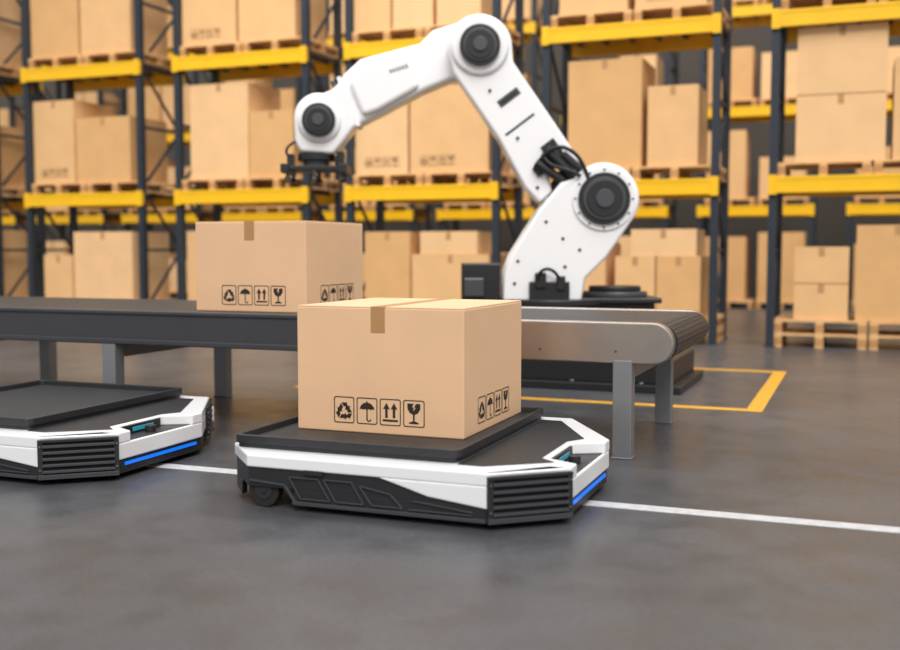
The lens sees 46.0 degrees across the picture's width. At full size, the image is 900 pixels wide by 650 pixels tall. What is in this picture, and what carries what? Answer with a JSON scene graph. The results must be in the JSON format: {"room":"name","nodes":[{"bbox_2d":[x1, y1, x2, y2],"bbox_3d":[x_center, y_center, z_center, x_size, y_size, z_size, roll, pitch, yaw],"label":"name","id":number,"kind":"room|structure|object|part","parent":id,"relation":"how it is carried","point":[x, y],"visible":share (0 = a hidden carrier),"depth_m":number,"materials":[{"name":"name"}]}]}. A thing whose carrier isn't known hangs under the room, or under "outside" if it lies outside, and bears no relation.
{"room":"workspace","nodes":[
{"label":"workspace","id":0,"kind":"room"},
{"bbox_2d":[0,295,899,649],"bbox_3d":[-4.099,0.577,10.237,75.000,0.203,40.001,2,4,21],"label":"floor","id":1,"kind":"structure","parent":0,"point":[143,558],"depth_m":4.37,"materials":[{"name":"concrete"}]},
{"bbox_2d":[2,76,26,229],"bbox_3d":[-12.541,-4.575,29.221,2.340,7.400,1.167,2,4,21],"label":"rack","id":2,"kind":"object","parent":1,"relation":"on","point":[6,220],"visible":0.12,"depth_m":28.43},
{"bbox_2d":[0,109,25,216],"bbox_3d":[-12.520,-4.574,29.222,2.060,7.397,1.000,2,4,21],"label":"cartons","id":3,"kind":"object","parent":2,"relation":"on","point":[4,113],"visible":0.08,"depth_m":28.64,"materials":[{"name":"brown cardboard"}]},
{"bbox_2d":[0,0,45,296],"bbox_3d":[-8.331,-3.797,18.230,2.340,7.400,1.167,2,4,21],"label":"rack","id":4,"kind":"object","parent":1,"relation":"on","point":[7,89],"visible":0.38,"depth_m":18.14,"materials":[{"name":"metal"}]},
{"bbox_2d":[0,64,20,82],"bbox_3d":[-7.774,-4.267,18.000,1.080,0.170,1.050,2,4,21],"label":"wooden pallet","id":5,"kind":"object","parent":4,"relation":"on","point":[10,71],"visible":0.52,"depth_m":17.77,"materials":[{"name":"brown wood"}]},
{"bbox_2d":[0,0,31,67],"bbox_3d":[-7.853,-5.005,17.993,1.000,1.301,0.953,2,4,21],"label":"cardboard box","id":6,"kind":"object","parent":5,"relation":"on","point":[10,34],"visible":0.67,"depth_m":17.81,"materials":[{"name":"cardboard"}]},
{"bbox_2d":[1,185,25,197],"bbox_3d":[-7.774,-2.272,18.142,1.080,0.170,1.050,2,4,21],"label":"wooden pallet","id":7,"kind":"object","parent":4,"relation":"on","point":[20,190],"visible":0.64,"depth_m":17.89,"materials":[{"name":"brown wood"}]},
{"bbox_2d":[0,126,34,186],"bbox_3d":[-7.853,-2.860,18.145,1.000,1.001,0.953,2,4,21],"label":"cardboard box","id":8,"kind":"object","parent":7,"relation":"on","point":[12,152],"visible":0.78,"depth_m":17.92,"materials":[{"name":"cardboard"}]},
{"bbox_2d":[32,65,130,294],"bbox_3d":[-9.838,-4.501,28.175,2.340,7.400,1.167,2,4,21],"label":"rack","id":9,"kind":"object","parent":1,"relation":"on","point":[102,219],"visible":0.2,"depth_m":27.90,"materials":[{"name":"metal"}]},
{"bbox_2d":[45,92,121,254],"bbox_3d":[-9.816,-4.371,28.185,2.060,7.139,1.000,2,4,21],"label":"cartons","id":10,"kind":"object","parent":9,"relation":"on","point":[91,97],"visible":0.2,"depth_m":27.93,"materials":[{"name":"brown cardboard"}]},
{"bbox_2d":[20,0,186,298],"bbox_3d":[-5.627,-3.723,17.184,2.340,7.400,1.167,2,4,21],"label":"rack","id":11,"kind":"object","parent":1,"relation":"on","point":[96,76],"visible":0.69,"depth_m":16.93,"materials":[{"name":"metal"}]},
{"bbox_2d":[28,54,119,75],"bbox_3d":[-6.105,-4.221,17.355,1.080,0.170,1.050,2,4,21],"label":"wooden pallet","id":12,"kind":"object","parent":11,"relation":"on","point":[71,59],"visible":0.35,"depth_m":16.98,"materials":[{"name":"brown wood"}]},
{"bbox_2d":[30,0,80,58],"bbox_3d":[-6.147,-4.958,17.333,0.940,1.301,0.953,2,4,21],"label":"cardboard box","id":13,"kind":"object","parent":12,"relation":"on","point":[55,24],"visible":0.56,"depth_m":16.90,"materials":[{"name":"cardboard"}]},
{"bbox_2d":[32,182,124,193],"bbox_3d":[-6.105,-2.226,17.496,1.080,0.170,1.050,2,4,21],"label":"wooden pallet","id":14,"kind":"object","parent":11,"relation":"on","point":[57,188],"visible":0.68,"depth_m":17.18,"materials":[{"name":"brown wood"}]},
{"bbox_2d":[33,100,112,183],"bbox_3d":[-6.207,-2.975,17.497,0.810,1.321,0.953,2,4,21],"label":"cardboard box","id":15,"kind":"object","parent":14,"relation":"on","point":[55,155],"visible":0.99,"depth_m":17.06,"materials":[{"name":"brown"}]},
{"bbox_2d":[84,50,171,72],"bbox_3d":[-5.070,-4.193,16.954,1.080,0.170,1.050,2,4,21],"label":"wooden pallet","id":16,"kind":"object","parent":11,"relation":"on","point":[155,60],"visible":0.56,"depth_m":16.66,"materials":[{"name":"brown wood"}]},
{"bbox_2d":[80,0,167,57],"bbox_3d":[-5.219,-4.958,16.973,0.950,1.351,0.953,2,4,21],"label":"cardboard box","id":17,"kind":"object","parent":16,"relation":"on","point":[106,25],"visible":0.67,"depth_m":16.61,"materials":[{"name":"cardboard"}]},
{"bbox_2d":[87,181,174,194],"bbox_3d":[-5.070,-2.198,17.096,1.080,0.170,1.050,2,4,21],"label":"wooden pallet","id":18,"kind":"object","parent":11,"relation":"on","point":[129,186],"visible":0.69,"depth_m":16.82,"materials":[{"name":"brown wood"}]},
{"bbox_2d":[76,116,167,182],"bbox_3d":[-5.308,-2.800,17.160,1.040,1.021,0.953,2,4,21],"label":"cardboard box","id":19,"kind":"object","parent":18,"relation":"on","point":[106,147],"visible":0.79,"depth_m":16.76,"materials":[{"name":"cardboard"}]},
{"bbox_2d":[0,380,213,480],"bbox_3d":[-2.321,0.599,6.319,1.724,0.312,1.610,2,4,21],"label":"cart","id":20,"kind":"object","parent":1,"relation":"on","point":[50,429],"visible":1,"depth_m":5.86,"materials":[{"name":"white"}]},
{"bbox_2d":[37,436,119,480],"bbox_3d":[-1.909,0.683,5.446,0.397,0.204,0.032,-1,4,-19],"label":"grille","id":21,"kind":"object","parent":20,"relation":"attached to","point":[58,457],"depth_m":5.44,"materials":[{"name":"black"}]},
{"bbox_2d":[0,380,181,429],"bbox_3d":[-2.513,0.466,6.429,1.174,0.062,1.384,2,4,21],"label":"tray","id":22,"kind":"object","parent":20,"relation":"on","point":[37,404],"depth_m":6.49,"materials":[{"name":"plastic"}]},
{"bbox_3d":[-1.805,0.518,6.115,0.389,0.005,1.320,2,4,21],"label":"deck panel","id":23,"kind":"part","parent":20,"relation":"part of","materials":[{"name":"black plastic"}]},
{"bbox_2d":[204,399,212,439],"bbox_3d":[-1.526,0.595,6.694,0.032,0.204,0.376,-1,4,-9],"label":"grille","id":24,"kind":"object","parent":20,"relation":"attached to","point":[208,405],"depth_m":6.57,"materials":[{"name":"black"}]},
{"bbox_2d":[120,52,212,231],"bbox_3d":[-7.134,-4.427,27.129,2.340,7.400,1.167,2,4,21],"label":"rack","id":25,"kind":"object","parent":1,"relation":"on","point":[125,218],"visible":0.22,"depth_m":26.83,"materials":[{"name":"metal"}]},
{"bbox_2d":[127,4,212,296],"bbox_3d":[-7.112,-4.466,27.127,2.060,7.478,1.000,2,4,21],"label":"cartons","id":26,"kind":"object","parent":25,"relation":"on","point":[154,110],"visible":0.12,"depth_m":26.71,"materials":[{"name":"brown cardboard"}]},
{"bbox_2d":[171,0,343,299],"bbox_3d":[-2.923,-3.649,16.138,2.340,7.400,1.167,2,4,21],"label":"rack","id":27,"kind":"object","parent":1,"relation":"on","point":[249,65],"visible":0.73,"depth_m":16.01,"materials":[{"name":"metal"}]},
{"bbox_2d":[182,178,272,190],"bbox_3d":[-3.401,-2.152,16.450,1.080,0.170,1.050,2,4,21],"label":"wooden pallet","id":28,"kind":"object","parent":27,"relation":"on","point":[225,183],"visible":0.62,"depth_m":16.15,"materials":[{"name":"brown wood"}]},
{"bbox_2d":[190,82,280,178],"bbox_3d":[-3.303,-2.945,16.370,1.020,1.421,0.953,2,4,21],"label":"cardboard box","id":29,"kind":"object","parent":28,"relation":"on","point":[219,112],"visible":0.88,"depth_m":15.94,"materials":[{"name":"cardboard"}]},
{"bbox_2d":[180,41,275,64],"bbox_3d":[-3.401,-4.147,16.309,1.080,0.170,1.050,2,4,21],"label":"wooden pallet","id":30,"kind":"object","parent":27,"relation":"on","point":[229,47],"visible":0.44,"depth_m":15.96,"materials":[{"name":"brown wood"}]},
{"bbox_2d":[182,0,238,45],"bbox_3d":[-3.443,-4.884,16.287,0.940,1.301,0.953,2,4,21],"label":"cardboard box","id":31,"kind":"object","parent":30,"relation":"on","point":[203,21],"visible":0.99,"depth_m":15.86,"materials":[{"name":"brown"}]},
{"bbox_2d":[242,36,337,58],"bbox_3d":[-2.366,-4.119,15.908,1.080,0.170,1.050,2,4,21],"label":"wooden pallet","id":32,"kind":"object","parent":27,"relation":"on","point":[318,47],"visible":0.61,"depth_m":15.63,"materials":[{"name":"brown wood"}]},
{"bbox_2d":[238,0,325,42],"bbox_3d":[-2.515,-4.834,15.930,0.950,1.251,0.953,2,4,21],"label":"cardboard box","id":33,"kind":"object","parent":32,"relation":"on","point":[258,19],"visible":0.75,"depth_m":15.54,"materials":[{"name":"cardboard"}]},
{"bbox_2d":[244,176,338,190],"bbox_3d":[-2.366,-2.124,16.049,1.080,0.170,1.050,2,4,21],"label":"wooden pallet","id":34,"kind":"object","parent":27,"relation":"on","point":[278,182],"visible":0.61,"depth_m":15.81,"materials":[{"name":"brown wood"}]},
{"bbox_2d":[249,109,323,177],"bbox_3d":[-2.464,-2.703,16.061,0.740,0.981,0.953,2,4,21],"label":"cardboard box","id":35,"kind":"object","parent":34,"relation":"on","point":[271,132],"visible":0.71,"depth_m":15.63,"materials":[{"name":"cardboard"}]},
{"bbox_2d":[220,61,322,220],"bbox_3d":[-4.430,-4.353,26.083,2.340,7.400,1.167,2,4,21],"label":"rack","id":36,"kind":"object","parent":1,"relation":"on","point":[280,216],"visible":0.12,"depth_m":25.63,"materials":[{"name":"metal"}]},
{"bbox_2d":[225,67,316,213],"bbox_3d":[-4.408,-4.433,26.078,2.060,7.559,1.000,2,4,21],"label":"cartons","id":37,"kind":"object","parent":36,"relation":"on","point":[287,96],"visible":0.12,"depth_m":25.72,"materials":[{"name":"brown cardboard"}]},
{"bbox_2d":[0,296,707,459],"bbox_3d":[-5.016,0.159,9.166,14.042,0.788,1.470,2,4,21],"label":"conveyor","id":38,"kind":"object","parent":1,"relation":"on","point":[636,341],"visible":0.69,"depth_m":7.06,"materials":[{"name":"metal"}]},
{"bbox_3d":[-5.486,-0.179,10.064,12.500,0.235,0.095,2,4,21],"label":"rail","id":39,"kind":"part","parent":38,"relation":"part of","materials":[{"name":"metal"}]},
{"bbox_3d":[-5.984,-0.088,8.786,12.500,0.235,0.095,2,4,21],"label":"rail","id":40,"kind":"part","parent":38,"relation":"part of","materials":[{"name":"metal"}]},
{"bbox_2d":[195,220,362,312],"bbox_3d":[-1.202,-0.425,7.577,0.866,0.616,0.866,2,4,21],"label":"cardboard box","id":41,"kind":"object","parent":38,"relation":"on","point":[242,266],"visible":0.91,"depth_m":7.21,"materials":[{"name":"brown"}]},
{"bbox_3d":[0.559,0.089,6.262,1.530,0.238,0.088,2,4,21],"label":"plate","id":42,"kind":"part","parent":38,"relation":"part of","materials":[{"name":"metal"}]},
{"bbox_3d":[1.051,-0.001,7.527,1.530,0.238,0.088,2,4,21],"label":"plate","id":43,"kind":"part","parent":38,"relation":"part of","materials":[{"name":"metal"}]},
{"bbox_2d":[322,0,430,231],"bbox_3d":[-1.726,-4.279,25.037,2.340,7.400,1.167,2,4,21],"label":"rack","id":44,"kind":"object","parent":1,"relation":"on","point":[410,215],"visible":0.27,"depth_m":24.77,"materials":[{"name":"metal"}]},
{"bbox_2d":[328,0,425,298],"bbox_3d":[-1.704,-4.346,25.033,2.060,7.535,1.000,2,4,21],"label":"cartons","id":45,"kind":"object","parent":44,"relation":"on","point":[367,205],"visible":0.1,"depth_m":24.77,"materials":[{"name":"brown cardboard"}]},
{"bbox_2d":[235,406,608,524],"bbox_3d":[-0.065,0.661,5.446,1.724,0.312,1.610,2,4,21],"label":"cart","id":46,"kind":"object","parent":1,"relation":"on","point":[527,466],"visible":0.91,"depth_m":4.80,"materials":[{"name":"white"}]},
{"bbox_2d":[236,406,543,462],"bbox_3d":[-0.257,0.528,5.556,1.174,0.062,1.384,2,4,21],"label":"tray","id":47,"kind":"object","parent":46,"relation":"on","point":[285,435],"depth_m":5.07,"materials":[{"name":"plastic"}]},
{"bbox_2d":[297,298,520,438],"bbox_3d":[-0.190,0.197,5.717,0.916,0.638,0.936,2,4,21],"label":"cardboard box","id":48,"kind":"object","parent":46,"relation":"on","point":[437,368],"visible":1,"depth_m":5.31,"materials":[{"name":"brown"}]},
{"bbox_3d":[0.451,0.580,5.242,0.389,0.005,1.320,2,4,21],"label":"deck panel","id":49,"kind":"part","parent":46,"relation":"part of","materials":[{"name":"black plastic"}]},
{"bbox_2d":[486,471,572,524],"bbox_3d":[0.347,0.745,4.573,0.397,0.204,0.032,-1,4,-19],"label":"grille","id":50,"kind":"object","parent":46,"relation":"attached to","point":[511,496],"depth_m":4.56,"materials":[{"name":"black"}]},
{"bbox_2d":[343,0,523,296],"bbox_3d":[-0.220,-3.575,15.092,2.340,7.400,1.167,2,4,21],"label":"rack","id":51,"kind":"object","parent":1,"relation":"on","point":[493,192],"visible":0.53,"depth_m":14.89,"materials":[{"name":"metal"}]},
{"bbox_2d":[352,26,423,42],"bbox_3d":[-0.698,-4.073,15.262,1.080,0.170,1.050,2,4,21],"label":"wooden pallet","id":52,"kind":"object","parent":51,"relation":"on","point":[410,32],"visible":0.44,"depth_m":14.93,"materials":[{"name":"brown wood"}]},
{"bbox_2d":[355,0,392,31],"bbox_3d":[-0.946,-4.610,15.249,0.540,0.901,0.793,2,4,21],"label":"cardboard box","id":53,"kind":"object","parent":52,"relation":"on","point":[370,15],"visible":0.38,"depth_m":14.89,"materials":[{"name":"cardboard"}]},
{"bbox_2d":[393,0,436,28],"bbox_3d":[-0.366,-4.596,15.057,0.600,0.901,0.853,2,4,21],"label":"cardboard box","id":54,"kind":"object","parent":52,"relation":"on","point":[406,13],"visible":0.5,"depth_m":14.68,"materials":[{"name":"cardboard"}]},
{"bbox_2d":[353,173,448,185],"bbox_3d":[-0.698,-2.078,15.404,1.080,0.170,1.050,2,4,21],"label":"wooden pallet","id":55,"kind":"object","parent":51,"relation":"on","point":[401,178],"visible":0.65,"depth_m":15.09,"materials":[{"name":"brown wood"}]},
{"bbox_2d":[356,103,409,174],"bbox_3d":[-0.800,-2.707,15.414,0.810,1.081,0.953,2,4,21],"label":"cardboard box","id":56,"kind":"object","parent":55,"relation":"on","point":[382,145],"visible":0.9,"depth_m":14.96,"materials":[{"name":"brown"}]},
{"bbox_2d":[424,171,519,187],"bbox_3d":[0.337,-2.050,15.003,1.080,0.170,1.050,2,4,21],"label":"wooden pallet","id":57,"kind":"object","parent":51,"relation":"on","point":[474,177],"visible":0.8,"depth_m":14.76,"materials":[{"name":"brown wood"}]},
{"bbox_2d":[410,85,509,172],"bbox_3d":[0.156,-2.820,15.034,1.160,1.361,0.953,2,4,21],"label":"cardboard box","id":58,"kind":"object","parent":57,"relation":"on","point":[447,133],"visible":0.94,"depth_m":14.61,"materials":[{"name":"brown"}]},
{"bbox_2d":[424,23,519,45],"bbox_3d":[0.337,-4.045,14.862,1.080,0.170,1.050,2,4,21],"label":"wooden pallet","id":59,"kind":"object","parent":51,"relation":"on","point":[427,29],"visible":0.3,"depth_m":14.59,"materials":[{"name":"brown wood"}]},
{"bbox_2d":[437,0,491,24],"bbox_3d":[0.275,-4.530,14.834,0.640,0.801,0.893,2,4,21],"label":"cardboard box","id":60,"kind":"object","parent":59,"relation":"on","point":[448,11],"visible":0.43,"depth_m":14.46,"materials":[{"name":"cardboard"}]},
{"bbox_2d":[436,0,542,230],"bbox_3d":[0.978,-4.205,23.991,2.340,7.400,1.167,2,4,21],"label":"rack","id":61,"kind":"object","parent":1,"relation":"on","point":[535,37],"visible":0.18,"depth_m":23.42,"materials":[{"name":"metal"}]},
{"bbox_2d":[444,0,542,253],"bbox_3d":[0.999,-4.158,23.995,2.060,7.306,1.000,2,4,21],"label":"cartons","id":62,"kind":"object","parent":61,"relation":"on","point":[510,19],"visible":0.13,"depth_m":23.45,"materials":[{"name":"brown cardboard"}]},
{"bbox_2d":[280,14,702,394],"bbox_3d":[0.411,-1.153,9.908,3.833,3.300,1.644,1,4,15],"label":"robotic arm","id":63,"kind":"object","parent":1,"relation":"on","point":[584,211],"visible":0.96,"depth_m":9.46},
{"bbox_2d":[561,35,678,228],"bbox_3d":[3.681,-4.131,22.945,2.340,7.400,1.167,2,4,21],"label":"rack","id":64,"kind":"object","parent":1,"relation":"on","point":[664,212],"visible":0.14,"depth_m":22.28,"materials":[{"name":"metal"}]},
{"bbox_2d":[618,54,670,255],"bbox_3d":[3.703,-4.104,22.947,2.060,7.347,1.000,2,4,21],"label":"cartons","id":65,"kind":"object","parent":64,"relation":"on","point":[654,60],"visible":0.06,"depth_m":22.46,"materials":[{"name":"brown cardboard"}]},
{"bbox_2d":[541,0,731,344],"bbox_3d":[2.484,-3.501,14.046,2.340,7.400,1.167,2,4,21],"label":"rack","id":66,"kind":"object","parent":1,"relation":"on","point":[716,37],"visible":0.7,"depth_m":13.82,"materials":[{"name":"metal"}]},
{"bbox_2d":[550,167,631,181],"bbox_3d":[2.006,-2.004,14.358,1.080,0.170,1.050,2,4,21],"label":"wooden pallet","id":67,"kind":"object","parent":66,"relation":"on","point":[628,169],"visible":0.09,"depth_m":13.72,"materials":[{"name":"brown wood"}]},
{"bbox_2d":[568,57,655,167],"bbox_3d":[2.183,-2.785,14.248,0.970,1.401,0.953,2,4,21],"label":"cardboard box","id":68,"kind":"object","parent":67,"relation":"on","point":[608,98],"visible":0.88,"depth_m":13.80,"materials":[{"name":"cardboard"}]},
{"bbox_2d":[551,9,646,42],"bbox_3d":[2.006,-3.999,14.216,1.080,0.170,1.050,2,4,21],"label":"wooden pallet","id":69,"kind":"object","parent":66,"relation":"on","point":[615,16],"visible":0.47,"depth_m":13.89,"materials":[{"name":"brown wood"}]},
{"bbox_2d":[559,0,634,14],"bbox_3d":[2.030,-4.734,14.170,0.900,1.301,0.953,2,4,21],"label":"cardboard box","id":70,"kind":"object","parent":69,"relation":"on","point":[565,6],"visible":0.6,"depth_m":13.79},
{"bbox_2d":[632,165,726,182],"bbox_3d":[3.041,-1.976,13.957,1.080,0.170,1.050,2,4,21],"label":"wooden pallet","id":71,"kind":"object","parent":66,"relation":"on","point":[681,171],"visible":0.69,"depth_m":13.68,"materials":[{"name":"brown wood"}]},
{"bbox_2d":[647,84,707,165],"bbox_3d":[2.998,-2.571,13.914,0.640,1.021,0.893,2,4,21],"label":"cardboard box","id":72,"kind":"object","parent":71,"relation":"on","point":[677,125],"visible":0.93,"depth_m":13.51,"materials":[{"name":"cardboard"}]},
{"bbox_2d":[634,2,729,34],"bbox_3d":[3.041,-3.971,13.816,1.080,0.170,1.050,2,4,21],"label":"wooden pallet","id":73,"kind":"object","parent":66,"relation":"on","point":[701,9],"visible":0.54,"depth_m":13.51,"materials":[{"name":"brown wood"}]},
{"bbox_2d":[635,0,713,8],"bbox_3d":[2.962,-4.609,13.816,0.900,1.101,0.953,2,4,21],"label":"cardboard box","id":74,"kind":"object","parent":73,"relation":"on","point":[638,3],"visible":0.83,"depth_m":13.45,"materials":[{"name":"brown"}]},
{"bbox_2d":[707,327,723,342],"bbox_3d":[3.041,0.119,14.106,1.080,0.170,1.050,2,4,21],"label":"wooden pallet","id":75,"kind":"object","parent":1,"relation":"on","point":[720,332],"visible":0.22,"depth_m":13.96,"materials":[{"name":"brown wood"}]},
{"bbox_2d":[704,313,723,329],"bbox_3d":[3.041,-0.051,14.094,1.080,0.170,1.050,2,4,21],"label":"wooden pallet","id":76,"kind":"object","parent":75,"relation":"on","point":[719,316],"visible":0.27,"depth_m":13.94,"materials":[{"name":"brown wood"}]},
{"bbox_2d":[615,256,656,308],"bbox_3d":[2.547,-0.534,14.169,0.520,0.781,0.773,2,4,21],"label":"cardboard box","id":77,"kind":"object","parent":76,"relation":"on","point":[629,270],"visible":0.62,"depth_m":13.78,"materials":[{"name":"cardboard"}]},
{"bbox_2d":[656,256,708,314],"bbox_3d":[3.076,-0.521,13.986,0.560,0.781,0.813,2,4,21],"label":"cardboard box","id":78,"kind":"object","parent":76,"relation":"on","point":[682,282],"visible":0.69,"depth_m":13.62,"materials":[{"name":"cardboard"}]},
{"bbox_2d":[631,229,704,255],"bbox_3d":[2.892,-1.090,14.023,0.840,0.351,0.783,2,4,21],"label":"cardboard box","id":79,"kind":"object","parent":78,"relation":"on","point":[644,242],"visible":1,"depth_m":13.67,"materials":[{"name":"cardboard"}]},
{"bbox_2d":[697,4,817,246],"bbox_3d":[6.385,-4.057,21.898,2.340,7.400,1.167,2,4,21],"label":"rack","id":80,"kind":"object","parent":1,"relation":"on","point":[742,114],"visible":0.39,"depth_m":21.60,"materials":[{"name":"metal"}]},
{"bbox_2d":[704,0,808,308],"bbox_3d":[6.407,-4.084,21.897,2.060,7.454,1.000,2,4,21],"label":"cartons","id":81,"kind":"object","parent":80,"relation":"on","point":[743,59],"visible":0.38,"depth_m":21.61,"materials":[{"name":"brown cardboard"}]},
{"bbox_2d":[774,328,866,349],"bbox_3d":[4.710,0.165,13.460,1.080,0.170,1.050,2,4,21],"label":"wooden pallet","id":82,"kind":"object","parent":1,"relation":"on","point":[780,339],"visible":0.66,"depth_m":13.11,"materials":[{"name":"brown wood"}]},
{"bbox_2d":[774,315,866,335],"bbox_3d":[4.710,-0.005,13.448,1.080,0.170,1.050,2,4,21],"label":"wooden pallet","id":83,"kind":"object","parent":82,"relation":"on","point":[780,322],"visible":0.76,"depth_m":12.98,"materials":[{"name":"brown wood"}]},
{"bbox_2d":[763,0,899,346],"bbox_3d":[5.188,-3.427,13.000,2.340,7.400,1.167,2,4,21],"label":"rack","id":84,"kind":"object","parent":1,"relation":"on","point":[784,31],"visible":0.9,"depth_m":12.94,"materials":[{"name":"metal"}]},
{"bbox_2d":[777,160,870,175],"bbox_3d":[4.710,-1.930,13.312,1.080,0.170,1.050,2,4,21],"label":"wooden pallet","id":85,"kind":"object","parent":84,"relation":"on","point":[784,169],"visible":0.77,"depth_m":12.97,"materials":[{"name":"brown wood"}]},
{"bbox_2d":[781,0,875,24],"bbox_3d":[4.710,-3.925,13.170,1.080,0.170,1.050,2,4,21],"label":"wooden pallet","id":86,"kind":"object","parent":84,"relation":"on","point":[785,4],"visible":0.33,"depth_m":13.04,"materials":[{"name":"brown wood"}]},
{"bbox_2d":[873,159,899,173],"bbox_3d":[5.745,-1.902,12.911,1.080,0.170,1.050,2,4,21],"label":"wooden pallet","id":87,"kind":"object","parent":84,"relation":"on","point":[878,166],"visible":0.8,"depth_m":12.61,"materials":[{"name":"brown wood"}]},
{"bbox_2d":[890,57,899,158],"bbox_3d":[5.782,-2.586,12.863,0.750,1.201,0.953,2,4,21],"label":"cardboard box","id":88,"kind":"object","parent":87,"relation":"on","point":[895,123],"visible":0.8,"depth_m":12.56,"materials":[{"name":"brown"}]},
{"bbox_2d":[878,0,898,20],"bbox_3d":[5.745,-3.897,12.770,1.080,0.170,1.050,2,4,21],"label":"wooden pallet","id":89,"kind":"object","parent":84,"relation":"on","point":[878,0],"visible":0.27,"depth_m":12.88,"materials":[{"name":"brown wood"}]},
{"bbox_2d":[846,22,899,310],"bbox_3d":[9.089,-3.983,20.852,2.340,7.400,1.167,2,4,21],"label":"rack","id":90,"kind":"object","parent":1,"relation":"on","point":[893,209],"visible":0.29,"depth_m":20.81,"materials":[{"name":"metal"}]},
{"bbox_2d":[851,46,899,310],"bbox_3d":[9.110,-3.866,20.861,2.060,7.166,1.000,2,4,21],"label":"cartons","id":91,"kind":"object","parent":90,"relation":"on","point":[893,52],"visible":0.27,"depth_m":20.65,"materials":[{"name":"brown cardboard"}]},
{"bbox_2d":[868,330,899,349],"bbox_3d":[5.745,0.193,13.059,1.080,0.170,1.050,2,4,21],"label":"wooden pallet","id":92,"kind":"object","parent":1,"relation":"on","point":[872,340],"visible":0.87,"depth_m":12.76,"materials":[{"name":"brown wood"}]},
{"bbox_2d":[869,321,899,335],"bbox_3d":[5.745,0.024,13.047,1.080,0.170,1.050,2,4,21],"label":"wooden pallet","id":93,"kind":"object","parent":92,"relation":"on","point":[873,325],"visible":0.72,"depth_m":12.73,"materials":[{"name":"brown wood"}]},
{"bbox_2d":[855,225,899,321],"bbox_3d":[5.516,-0.649,13.103,0.920,1.161,0.953,2,4,21],"label":"cardboard box","id":94,"kind":"object","parent":93,"relation":"on","point":[877,288],"visible":1,"depth_m":12.74,"materials":[{"name":"cardboard"}]},
{"bbox_3d":[0.337,0.045,15.152,1.080,0.170,1.050,2,4,21],"label":"wooden pallet","id":95,"kind":"object","parent":1,"relation":"on","visible":0},
{"bbox_3d":[0.337,-0.125,15.140,1.080,0.170,1.050,2,4,21],"label":"wooden pallet","id":96,"kind":"object","parent":95,"relation":"on","visible":0},
{"bbox_2d":[412,254,507,298],"bbox_3d":[0.174,-0.615,15.183,1.160,0.801,0.953,2,4,21],"label":"cardboard box","id":97,"kind":"object","parent":96,"relation":"on","point":[434,276],"visible":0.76,"depth_m":14.80,"materials":[{"name":"cardboard"}]},
{"bbox_2d":[420,231,491,253],"bbox_3d":[0.127,-1.173,15.119,0.850,0.319,0.833,2,4,21],"label":"cardboard box","id":98,"kind":"object","parent":97,"relation":"on","point":[431,242],"visible":0.93,"depth_m":14.75,"materials":[{"name":"cardboard"}]},
{"bbox_3d":[-6.105,-0.131,17.644,1.080,0.170,1.050,2,4,21],"label":"wooden pallet","id":99,"kind":"object","parent":1,"relation":"on","visible":0},
{"bbox_3d":[-6.105,-0.301,17.632,1.080,0.170,1.050,2,4,21],"label":"wooden pallet","id":100,"kind":"object","parent":99,"relation":"on","visible":0},
{"bbox_2d":[44,255,74,297],"bbox_3d":[-6.212,-0.775,17.585,0.570,0.781,0.823,2,4,21],"label":"cardboard box","id":101,"kind":"object","parent":100,"relation":"on","point":[59,274],"visible":0.57,"depth_m":17.19,"materials":[{"name":"cardboard"}]},
{"bbox_3d":[-5.070,-0.103,17.244,1.080,0.170,1.050,2,4,21],"label":"wooden pallet","id":102,"kind":"object","parent":1,"relation":"on","visible":0},
{"bbox_3d":[-5.070,-0.273,17.232,1.080,0.170,1.050,2,4,21],"label":"wooden pallet","id":103,"kind":"object","parent":102,"relation":"on","visible":0},
{"bbox_2d":[73,232,169,299],"bbox_3d":[-5.354,-0.941,17.310,1.140,1.151,0.953,2,4,21],"label":"cardboard box","id":104,"kind":"object","parent":103,"relation":"on","point":[106,264],"visible":0.71,"depth_m":16.91,"materials":[{"name":"cardboard"}]},
{"bbox_2d":[0,0,899,298],"bbox_3d":[3.178,-5.834,28.593,75.000,10.000,0.350,2,4,21],"label":"wall","id":105,"kind":"structure","parent":0,"point":[831,210],"depth_m":27.15,"materials":[{"name":"paint"}]},
{"bbox_3d":[2.006,-0.079,14.494,1.080,0.170,1.050,2,4,21],"label":"wooden pallet","id":106,"kind":"object","parent":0,"visible":0},
{"bbox_2d":[583,243,620,290],"bbox_3d":[1.871,-0.644,14.521,0.740,0.951,0.953,2,4,21],"label":"cardboard box","id":107,"kind":"object","parent":106,"relation":"on","point":[604,273],"visible":0.07,"depth_m":14.04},
{"bbox_3d":[-0.698,-0.153,15.540,1.080,0.170,1.050,2,4,21],"label":"wooden pallet","id":108,"kind":"object","parent":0,"visible":0},
{"bbox_2d":[365,232,419,298],"bbox_3d":[-0.721,-0.799,15.518,0.700,1.121,0.953,2,4,21],"label":"cardboard box","id":109,"kind":"object","parent":108,"relation":"on","point":[388,255],"visible":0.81,"depth_m":15.07,"materials":[{"name":"cardboard"}]},
{"bbox_3d":[-3.401,-0.227,16.586,1.080,0.170,1.050,2,4,21],"label":"wooden pallet","id":110,"kind":"object","parent":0,"visible":0},
{"bbox_2d":[187,231,196,299],"bbox_3d":[-3.532,-0.891,16.604,0.730,1.151,0.953,2,4,21],"label":"cardboard box","id":111,"kind":"object","parent":110,"relation":"on","point":[191,235],"visible":0.02,"depth_m":16.27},
{"bbox_3d":[-7.774,-0.347,18.278,1.080,0.170,1.050,2,4,21],"label":"wooden pallet","id":112,"kind":"object","parent":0,"visible":0},
{"bbox_2d":[3,230,28,296],"bbox_3d":[-7.853,-1.035,18.274,0.900,1.201,0.953,2,4,21],"label":"cardboard box","id":113,"kind":"object","parent":112,"relation":"on","point":[15,262],"visible":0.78,"depth_m":18.11,"materials":[{"name":"cardboard"}]}
]}

